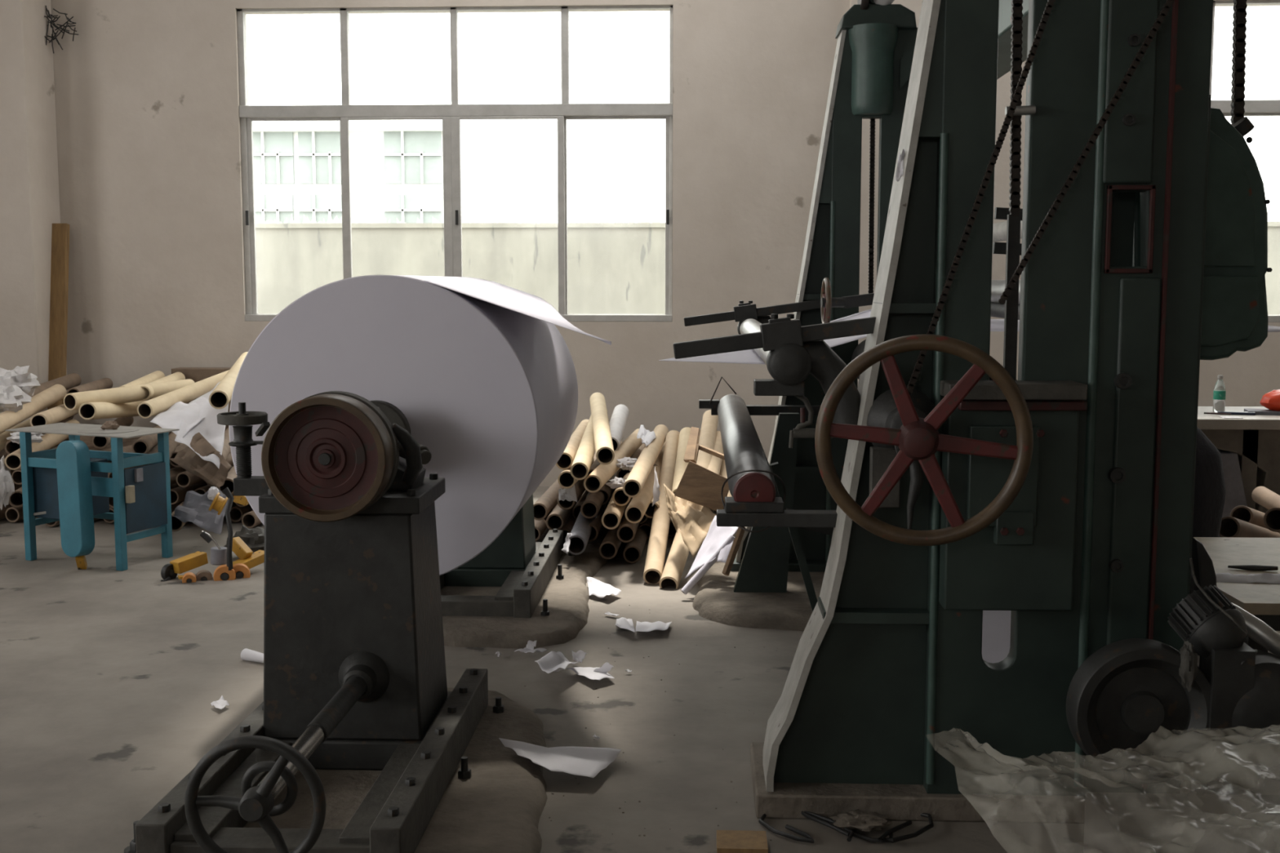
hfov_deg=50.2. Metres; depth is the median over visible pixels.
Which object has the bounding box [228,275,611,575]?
paper roll
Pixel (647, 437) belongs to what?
crumpled paper
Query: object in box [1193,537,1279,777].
table
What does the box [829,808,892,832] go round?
lump
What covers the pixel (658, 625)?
paper scrap
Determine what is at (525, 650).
paper scrap
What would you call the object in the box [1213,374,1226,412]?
water bottle
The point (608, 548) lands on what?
cardboard tube
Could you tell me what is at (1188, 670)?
rag
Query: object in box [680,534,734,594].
rolled paper
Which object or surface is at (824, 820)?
cables
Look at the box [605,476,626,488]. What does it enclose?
crumpled paper
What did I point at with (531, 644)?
paper scrap
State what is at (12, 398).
crumpled paper
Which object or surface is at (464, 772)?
bolt
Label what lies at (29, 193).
wall
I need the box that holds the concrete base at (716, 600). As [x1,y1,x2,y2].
[692,561,824,631]
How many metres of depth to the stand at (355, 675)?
4.04 m
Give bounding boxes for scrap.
[100,420,119,429]
[210,695,229,709]
[498,737,621,777]
[515,647,547,653]
[526,640,537,649]
[535,651,578,673]
[568,666,613,679]
[572,650,586,662]
[586,577,621,598]
[593,662,613,674]
[604,612,618,616]
[615,617,635,632]
[635,621,671,631]
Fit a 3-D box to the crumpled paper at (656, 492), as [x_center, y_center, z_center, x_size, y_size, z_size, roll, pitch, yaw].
[0.080,0.321,7.148,0.025,0.206,0.153,-1,6,-9]
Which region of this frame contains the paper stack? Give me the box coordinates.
[1083,792,1279,852]
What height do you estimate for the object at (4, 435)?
0.169 m
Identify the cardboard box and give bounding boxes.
[171,367,231,430]
[674,426,728,511]
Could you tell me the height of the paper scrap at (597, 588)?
0.037 m
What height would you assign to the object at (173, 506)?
0.096 m
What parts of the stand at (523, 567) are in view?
rail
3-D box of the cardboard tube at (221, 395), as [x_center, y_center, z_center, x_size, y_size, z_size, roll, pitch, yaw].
[-2.583,-0.308,8.707,0.112,0.263,1.492,-1,6,-9]
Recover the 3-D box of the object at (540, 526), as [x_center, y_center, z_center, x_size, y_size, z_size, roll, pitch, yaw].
[-0.569,0.537,8.685,0.096,0.096,1.600,0,6,4]
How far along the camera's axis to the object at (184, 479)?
8.57 m
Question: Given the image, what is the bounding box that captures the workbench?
[1196,406,1279,513]
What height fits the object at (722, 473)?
0.292 m
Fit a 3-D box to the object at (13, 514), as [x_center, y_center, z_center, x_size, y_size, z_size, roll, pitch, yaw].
[-3.831,0.479,9.285,0.096,0.096,1.458,1,6,8]
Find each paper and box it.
[0,365,40,395]
[0,385,31,412]
[0,455,14,509]
[6,431,43,444]
[150,401,204,437]
[171,488,228,534]
[174,396,229,468]
[191,381,220,401]
[240,648,263,662]
[558,484,577,502]
[561,533,572,553]
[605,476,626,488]
[615,457,637,471]
[636,425,656,446]
[652,466,660,506]
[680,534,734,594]
[1218,416,1243,418]
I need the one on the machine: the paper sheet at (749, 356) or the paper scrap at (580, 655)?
the paper sheet at (749, 356)
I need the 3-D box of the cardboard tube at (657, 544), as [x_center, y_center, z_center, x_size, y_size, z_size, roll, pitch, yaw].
[0.136,0.410,7.620,0.096,0.612,1.660,1,6,5]
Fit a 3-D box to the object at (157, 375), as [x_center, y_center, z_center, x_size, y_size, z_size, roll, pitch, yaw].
[-3.464,-0.290,9.501,0.096,0.144,0.861,0,6,-4]
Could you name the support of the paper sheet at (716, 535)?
on the sheet at (693, 521)
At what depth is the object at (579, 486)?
7.67 m
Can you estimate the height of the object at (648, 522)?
0.096 m
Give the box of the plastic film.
[941,724,1279,852]
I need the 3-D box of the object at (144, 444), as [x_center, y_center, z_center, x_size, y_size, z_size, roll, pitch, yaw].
[-3.215,0.065,9.050,0.096,0.125,1.561,-1,6,-13]
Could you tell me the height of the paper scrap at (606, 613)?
0.010 m
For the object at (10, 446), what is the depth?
8.44 m
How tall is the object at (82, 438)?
0.096 m
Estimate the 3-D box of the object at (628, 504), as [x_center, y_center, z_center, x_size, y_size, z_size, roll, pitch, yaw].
[-0.069,0.539,8.664,0.096,0.096,1.600,0,6,4]
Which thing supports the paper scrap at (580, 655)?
on the floor at (110, 678)
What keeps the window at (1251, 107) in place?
in the wall at (147, 91)
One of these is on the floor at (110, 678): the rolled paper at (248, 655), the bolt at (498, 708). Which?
the rolled paper at (248, 655)
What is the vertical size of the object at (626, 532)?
0.160 m
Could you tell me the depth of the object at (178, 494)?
8.64 m
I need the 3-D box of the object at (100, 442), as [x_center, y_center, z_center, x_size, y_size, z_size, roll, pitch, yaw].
[-3.503,0.021,9.108,0.096,0.106,1.464,-2,6,-14]
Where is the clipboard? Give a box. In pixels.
[1244,408,1279,415]
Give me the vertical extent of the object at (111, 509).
0.096 m
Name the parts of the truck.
chrome lever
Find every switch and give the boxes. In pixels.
[124,484,135,503]
[134,467,143,482]
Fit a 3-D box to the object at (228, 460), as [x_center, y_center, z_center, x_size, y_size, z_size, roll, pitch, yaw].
[-2.525,0.158,9.131,0.096,0.096,1.309,1,6,9]
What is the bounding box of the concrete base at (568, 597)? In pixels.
[440,542,608,648]
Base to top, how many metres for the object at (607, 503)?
0.096 m
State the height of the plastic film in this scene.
0.172 m
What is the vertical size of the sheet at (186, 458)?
0.294 m
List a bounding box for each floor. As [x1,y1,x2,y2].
[0,486,1279,852]
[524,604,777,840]
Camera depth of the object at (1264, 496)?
6.43 m
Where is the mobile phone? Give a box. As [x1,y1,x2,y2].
[1217,411,1255,415]
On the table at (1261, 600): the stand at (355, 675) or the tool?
the tool
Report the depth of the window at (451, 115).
9.93 m
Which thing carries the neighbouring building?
on the ground
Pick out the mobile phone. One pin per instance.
(1231, 412)
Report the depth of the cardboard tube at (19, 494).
8.46 m
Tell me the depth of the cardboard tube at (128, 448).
8.89 m
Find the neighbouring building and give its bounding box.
[252,121,444,223]
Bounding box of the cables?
[758,811,933,843]
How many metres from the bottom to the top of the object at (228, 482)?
0.152 m
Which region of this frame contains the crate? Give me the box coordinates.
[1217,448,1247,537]
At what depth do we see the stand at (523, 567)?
6.55 m
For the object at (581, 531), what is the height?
0.147 m
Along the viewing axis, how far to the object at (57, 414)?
8.72 m
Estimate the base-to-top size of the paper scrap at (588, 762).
0.061 m
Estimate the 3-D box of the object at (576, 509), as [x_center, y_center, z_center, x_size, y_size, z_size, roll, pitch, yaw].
[-0.295,0.418,8.762,0.096,0.096,1.600,0,6,4]
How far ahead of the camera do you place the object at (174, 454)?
8.65 m
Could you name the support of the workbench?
on the floor at (110, 678)
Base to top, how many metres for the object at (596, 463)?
0.096 m
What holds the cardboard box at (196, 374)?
on the cardboard tube at (128, 448)
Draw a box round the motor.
[1167,558,1279,794]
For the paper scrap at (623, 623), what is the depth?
5.93 m
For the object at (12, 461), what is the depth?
8.55 m
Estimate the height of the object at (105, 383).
0.095 m
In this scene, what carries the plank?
on the floor at (110, 678)
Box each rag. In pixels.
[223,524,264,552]
[1178,640,1197,692]
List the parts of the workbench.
leg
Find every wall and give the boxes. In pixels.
[0,0,67,426]
[50,0,1279,486]
[255,212,1279,314]
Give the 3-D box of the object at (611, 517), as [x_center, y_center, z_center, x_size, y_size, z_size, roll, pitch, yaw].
[-0.098,0.385,7.970,0.096,0.138,1.653,0,6,4]
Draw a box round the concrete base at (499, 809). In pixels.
[243,688,546,852]
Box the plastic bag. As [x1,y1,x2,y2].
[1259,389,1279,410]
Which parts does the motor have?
motor, motor mount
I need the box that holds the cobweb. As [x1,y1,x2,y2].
[44,5,78,53]
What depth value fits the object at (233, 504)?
8.80 m
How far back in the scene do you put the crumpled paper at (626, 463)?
7.65 m
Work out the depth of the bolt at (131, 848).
3.53 m
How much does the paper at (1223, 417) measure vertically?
0.004 m
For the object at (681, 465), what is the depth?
7.82 m
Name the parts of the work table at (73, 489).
leg, lever rod, rail, rail, rail, leg, cross panel, rail, disc plate, leg, rail, rail, panel, rail, leg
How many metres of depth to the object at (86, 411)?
8.59 m
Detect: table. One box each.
[5,422,179,571]
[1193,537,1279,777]
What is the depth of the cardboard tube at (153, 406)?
8.55 m
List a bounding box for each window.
[236,4,672,321]
[1209,0,1279,322]
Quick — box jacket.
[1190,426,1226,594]
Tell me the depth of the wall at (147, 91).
9.95 m
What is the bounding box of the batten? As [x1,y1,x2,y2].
[721,526,746,576]
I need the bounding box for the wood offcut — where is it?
[716,830,768,852]
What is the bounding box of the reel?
[208,492,248,515]
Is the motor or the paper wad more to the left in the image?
the paper wad
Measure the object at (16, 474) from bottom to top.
0.096 m
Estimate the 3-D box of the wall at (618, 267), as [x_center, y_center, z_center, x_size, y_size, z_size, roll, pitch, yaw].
[2.635,-1.153,14.964,28.000,2.372,0.260,0,6,2]
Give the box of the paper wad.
[207,486,218,500]
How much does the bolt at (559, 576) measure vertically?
0.084 m
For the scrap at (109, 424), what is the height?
0.067 m
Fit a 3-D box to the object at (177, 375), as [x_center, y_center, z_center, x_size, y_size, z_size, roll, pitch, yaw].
[-3.304,-0.284,9.445,0.096,0.126,0.961,-1,6,-5]
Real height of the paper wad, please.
0.084 m
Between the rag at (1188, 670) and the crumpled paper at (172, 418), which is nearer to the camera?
the rag at (1188, 670)
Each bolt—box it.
[124,820,139,852]
[457,756,471,779]
[493,697,504,713]
[541,599,549,616]
[555,564,564,579]
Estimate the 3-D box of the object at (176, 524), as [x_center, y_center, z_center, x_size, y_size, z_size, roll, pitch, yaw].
[-2.893,0.515,8.756,0.100,0.165,1.610,-1,6,-13]
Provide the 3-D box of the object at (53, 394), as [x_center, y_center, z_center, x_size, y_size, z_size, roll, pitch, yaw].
[-4.016,-0.104,8.915,0.110,0.258,1.218,0,6,-3]
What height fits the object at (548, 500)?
0.143 m
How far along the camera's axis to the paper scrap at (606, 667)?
5.21 m
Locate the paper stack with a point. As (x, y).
(1114, 822)
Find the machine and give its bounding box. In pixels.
[673,0,1279,823]
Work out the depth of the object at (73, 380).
9.65 m
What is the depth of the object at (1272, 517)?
5.84 m
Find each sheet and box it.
[169,432,231,488]
[658,308,871,364]
[663,484,677,533]
[668,496,716,558]
[684,515,737,577]
[716,540,733,562]
[982,610,1011,663]
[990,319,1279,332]
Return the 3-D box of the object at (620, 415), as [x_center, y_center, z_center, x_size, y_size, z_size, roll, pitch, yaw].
[-0.145,0.007,8.360,0.100,0.218,0.814,0,6,4]
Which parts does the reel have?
frame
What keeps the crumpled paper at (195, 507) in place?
on the floor at (110, 678)
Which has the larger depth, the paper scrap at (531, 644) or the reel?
the reel
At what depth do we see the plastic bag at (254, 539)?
7.45 m
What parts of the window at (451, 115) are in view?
sash, sash, sash, sash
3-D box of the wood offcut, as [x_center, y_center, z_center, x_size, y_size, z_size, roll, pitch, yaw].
[0.270,1.112,3.632,0.133,0.030,0.120,0,6,2]
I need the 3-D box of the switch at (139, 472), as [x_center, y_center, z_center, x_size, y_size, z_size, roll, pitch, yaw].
[-2.654,0.257,7.238,0.014,0.070,0.050,2,6,19]
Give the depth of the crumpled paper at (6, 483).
8.12 m
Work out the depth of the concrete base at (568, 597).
5.94 m
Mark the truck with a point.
(240, 568)
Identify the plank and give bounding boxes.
[47,223,69,409]
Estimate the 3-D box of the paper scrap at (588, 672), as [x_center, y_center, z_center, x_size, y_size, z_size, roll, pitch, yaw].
[-0.168,0.941,5.201,0.144,0.028,0.214,-3,7,-29]
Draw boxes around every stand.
[134,391,488,852]
[439,493,563,617]
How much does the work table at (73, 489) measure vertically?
0.732 m
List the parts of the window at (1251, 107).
sash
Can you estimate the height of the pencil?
0.008 m
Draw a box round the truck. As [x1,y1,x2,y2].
[160,487,264,582]
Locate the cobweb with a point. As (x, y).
(50, 15)
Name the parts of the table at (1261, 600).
paper strip, leg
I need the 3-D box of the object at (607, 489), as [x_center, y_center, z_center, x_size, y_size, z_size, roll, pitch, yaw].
[-0.169,0.320,8.645,0.096,0.096,1.600,0,6,4]
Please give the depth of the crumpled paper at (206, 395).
8.82 m
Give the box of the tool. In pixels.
[1227,564,1278,570]
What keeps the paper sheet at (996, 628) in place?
attached to the machine
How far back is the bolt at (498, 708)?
4.65 m
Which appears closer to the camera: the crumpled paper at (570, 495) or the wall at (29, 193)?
the crumpled paper at (570, 495)
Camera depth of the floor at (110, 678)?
4.92 m
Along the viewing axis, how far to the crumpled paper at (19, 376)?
8.82 m
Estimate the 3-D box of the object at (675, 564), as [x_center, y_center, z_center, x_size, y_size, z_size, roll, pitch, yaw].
[0.300,0.431,7.490,0.096,0.631,1.629,1,6,11]
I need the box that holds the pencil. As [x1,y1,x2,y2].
[1204,412,1231,414]

